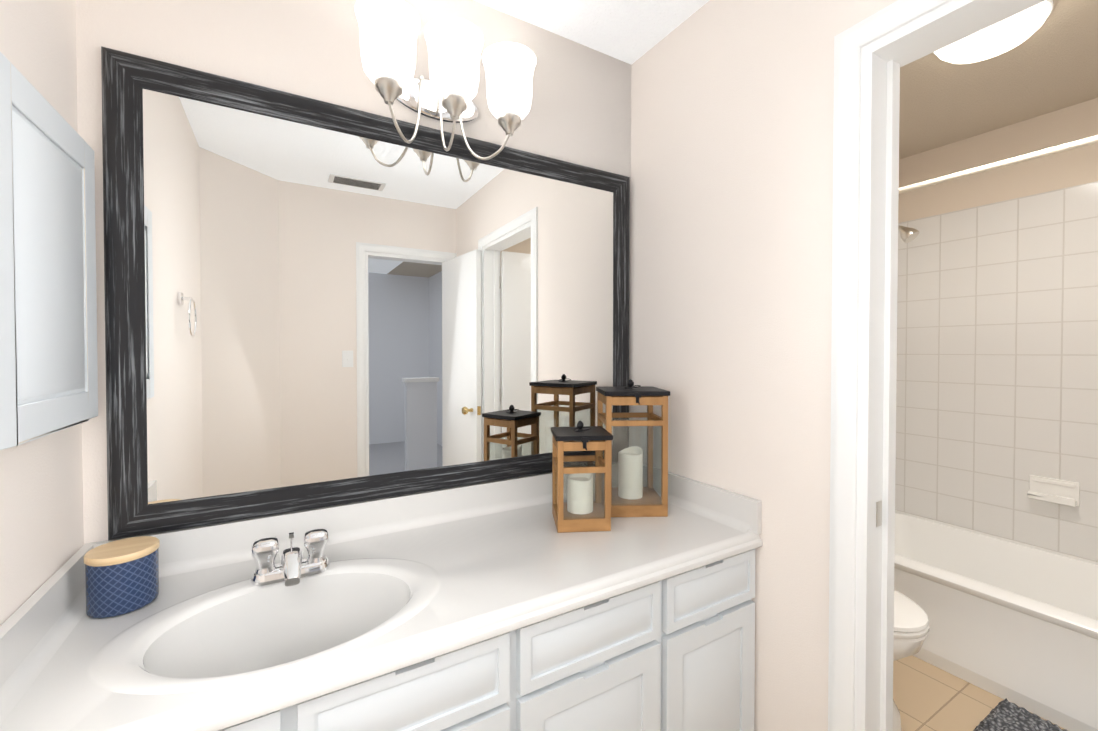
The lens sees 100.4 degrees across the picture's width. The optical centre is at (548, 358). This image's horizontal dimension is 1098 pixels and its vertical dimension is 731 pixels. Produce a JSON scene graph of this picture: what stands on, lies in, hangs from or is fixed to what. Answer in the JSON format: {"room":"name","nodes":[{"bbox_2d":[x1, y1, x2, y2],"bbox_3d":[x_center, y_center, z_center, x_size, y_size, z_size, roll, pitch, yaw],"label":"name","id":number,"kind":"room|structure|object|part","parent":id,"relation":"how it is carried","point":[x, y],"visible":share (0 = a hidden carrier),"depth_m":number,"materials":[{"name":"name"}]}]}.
{"room":"bathroom","nodes":[
{"label":"bathroom","id":0,"kind":"room"},
{"bbox_2d":[0,0,83,625],"bbox_3d":[-0.647,0.096,0.227,0.120,2.440,1.750,0,1,-30],"label":"wall","id":1,"kind":"structure","parent":0,"point":[41,516],"depth_m":0.85,"materials":[{"name":"beige paint"}]},
{"bbox_2d":[0,52,97,449],"bbox_3d":[-0.883,-0.156,0.788,0.039,0.577,0.475,0,1,-30],"label":"medicine cabinet","id":2,"kind":"object","parent":1,"relation":"attached to","point":[48,348],"visible":1,"depth_m":0.77,"materials":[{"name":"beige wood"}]},
{"bbox_2d":[76,0,630,543],"bbox_3d":[0.447,0.071,1.945,3.740,2.440,0.120,0,1,-30],"label":"wall","id":3,"kind":"structure","parent":0,"point":[580,112],"depth_m":1.23,"materials":[{"name":"beige paint"}]},
{"bbox_2d":[101,46,629,540],"bbox_3d":[-0.341,-0.146,1.397,1.500,1.095,0.028,0,1,-30],"label":"mirror","id":4,"kind":"object","parent":3,"relation":"attached to","point":[311,304],"visible":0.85,"depth_m":1.25,"materials":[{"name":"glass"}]},
{"bbox_2d":[355,0,535,159],"bbox_3d":[-0.281,-0.739,1.296,0.504,0.286,0.246,0,1,-30],"label":"sconce","id":5,"kind":"object","parent":3,"relation":"attached to","point":[446,92],"visible":1,"depth_m":1.22,"materials":[{"name":"white glass"}]},
{"bbox_3d":[1.651,0.056,2.572,0.772,1.690,0.008,0,1,-30],"label":"wall tile","id":6,"kind":"structure","parent":3,"relation":"attached to","visible":0},
{"bbox_2d":[898,225,918,242],"bbox_3d":[1.747,-0.666,2.415,0.074,0.157,0.340,0,1,-30],"label":"shower head","id":7,"kind":"object","parent":6,"relation":"attached to","point":[907,234],"visible":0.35,"depth_m":2.29},
{"bbox_2d":[899,135,1097,193],"bbox_3d":[1.792,-0.740,1.631,0.048,0.048,1.739,0,1,-30],"label":"shower rod","id":8,"kind":"object","parent":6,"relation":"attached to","point":[1049,151],"visible":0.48,"depth_m":1.73,"materials":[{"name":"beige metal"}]},
{"bbox_2d":[630,0,896,730],"bbox_3d":[0.902,0.086,0.926,0.120,2.440,2.100,0,1,-30],"label":"wall","id":9,"kind":"structure","parent":0,"point":[732,107],"depth_m":1.32,"materials":[{"name":"beige paint"}]},
{"bbox_2d":[828,0,1045,730],"bbox_3d":[0.963,0.261,0.807,0.138,2.092,0.834,0,1,-30],"label":"door frame","id":10,"kind":"structure","parent":9,"relation":"attached to","point":[874,53],"depth_m":1.09,"materials":[{"name":"white wood"}]},
{"bbox_3d":[0.794,0.373,1.100,0.025,0.060,0.002,0,1,-30],"label":"door strike trim","id":11,"kind":"part","parent":10,"relation":"part of","materials":[{"name":"silver metal"}]},
{"bbox_2d":[474,0,1097,158],"bbox_3d":[1.856,-1.144,-0.493,3.740,0.060,5.720,0,1,-30],"label":"ceiling","id":12,"kind":"structure","parent":0,"point":[1050,64],"depth_m":1.79,"materials":[{"name":"beige paint"}]},
{"bbox_2d":[933,0,1052,63],"bbox_3d":[1.518,-1.101,1.579,0.300,0.084,0.300,0,1,-30],"label":"dome ceiling light","id":13,"kind":"object","parent":12,"relation":"attached to","point":[1005,35],"visible":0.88,"depth_m":1.53,"materials":[{"name":"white glass"}]},
{"bbox_2d":[893,655,1063,730],"bbox_3d":[1.005,1.335,1.004,3.740,0.060,2.340,0,1,-30],"label":"floor","id":14,"kind":"structure","parent":0,"point":[927,696],"depth_m":1.74,"materials":[{"name":"tile"}]},
{"bbox_2d":[0,462,762,730],"bbox_3d":[-0.210,0.855,1.167,1.564,0.894,0.577,0,1,-30],"label":"bathroom vanity","id":15,"kind":"object","parent":14,"relation":"on","point":[501,605],"visible":0.98,"depth_m":1.02,"materials":[{"name":"white"}]},
{"bbox_2d":[84,536,159,617],"bbox_3d":[-0.873,0.446,0.939,0.114,0.118,0.114,0,1,-30],"label":"canister","id":16,"kind":"object","parent":15,"relation":"on","point":[121,576],"visible":1,"depth_m":0.90,"materials":[{"name":"blue wood"}]},
{"bbox_2d":[251,528,329,586],"bbox_3d":[-0.578,0.455,1.027,0.160,0.090,0.133,0,1,-30],"label":"faucet","id":17,"kind":"object","parent":15,"relation":"on","point":[292,568],"depth_m":1.03,"materials":[{"name":"silver metal"}]},
{"bbox_2d":[551,421,612,532],"bbox_3d":[0.095,0.343,1.387,0.164,0.310,0.173,0,1,-5],"label":"lantern","id":18,"kind":"object","parent":15,"relation":"on","point":[580,509],"visible":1,"depth_m":1.32,"materials":[{"name":"brown wood"}]},
{"bbox_2d":[596,379,669,516],"bbox_3d":[0.273,0.283,1.524,0.204,0.427,0.213,0,1,-2],"label":"lantern","id":19,"kind":"object","parent":15,"relation":"on","point":[631,496],"visible":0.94,"depth_m":1.44,"materials":[{"name":"brown wood"}]},
{"bbox_2d":[893,590,929,730],"bbox_3d":[1.053,0.912,1.810,0.490,0.759,0.725,0,1,-30],"label":"toilet","id":20,"kind":"object","parent":14,"relation":"on","point":[911,627],"visible":0.19,"depth_m":1.51,"materials":[{"name":"white ceramic"}]},
{"bbox_2d":[894,510,1097,730],"bbox_3d":[2.040,1.096,1.931,0.756,0.389,1.512,0,1,-30],"label":"bathtub","id":21,"kind":"object","parent":14,"relation":"on","point":[1013,621],"visible":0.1,"depth_m":1.85,"materials":[{"name":"white ceramic"}]},
{"bbox_2d":[973,698,1067,730],"bbox_3d":[1.652,1.282,1.300,0.521,0.035,0.685,0,1,-30],"label":"rug","id":22,"kind":"object","parent":14,"relation":"on","point":[1005,715],"visible":1,"depth_m":1.60,"materials":[{"name":"grey fabric"}]},
{"bbox_2d":[898,98,1097,222],"bbox_3d":[2.482,0.069,2.048,0.120,2.440,1.750,0,1,-30],"label":"wall","id":23,"kind":"structure","parent":0,"point":[1072,167],"depth_m":2.28,"materials":[{"name":"beige paint"}]},
{"bbox_2d":[895,181,1097,561],"bbox_3d":[2.371,0.063,2.111,0.008,1.690,1.530,0,1,-30],"label":"wall tile","id":24,"kind":"structure","parent":23,"relation":"attached to","point":[997,362],"depth_m":2.28,"materials":[{"name":"white tile"}]},
{"bbox_2d":[1028,474,1079,506],"bbox_3d":[2.334,0.613,2.121,0.053,0.110,0.160,0,1,-30],"label":"soap dish","id":25,"kind":"object","parent":24,"relation":"attached to","point":[1057,491],"visible":0.96,"depth_m":2.12,"materials":[{"name":"white ceramic"}]}
]}

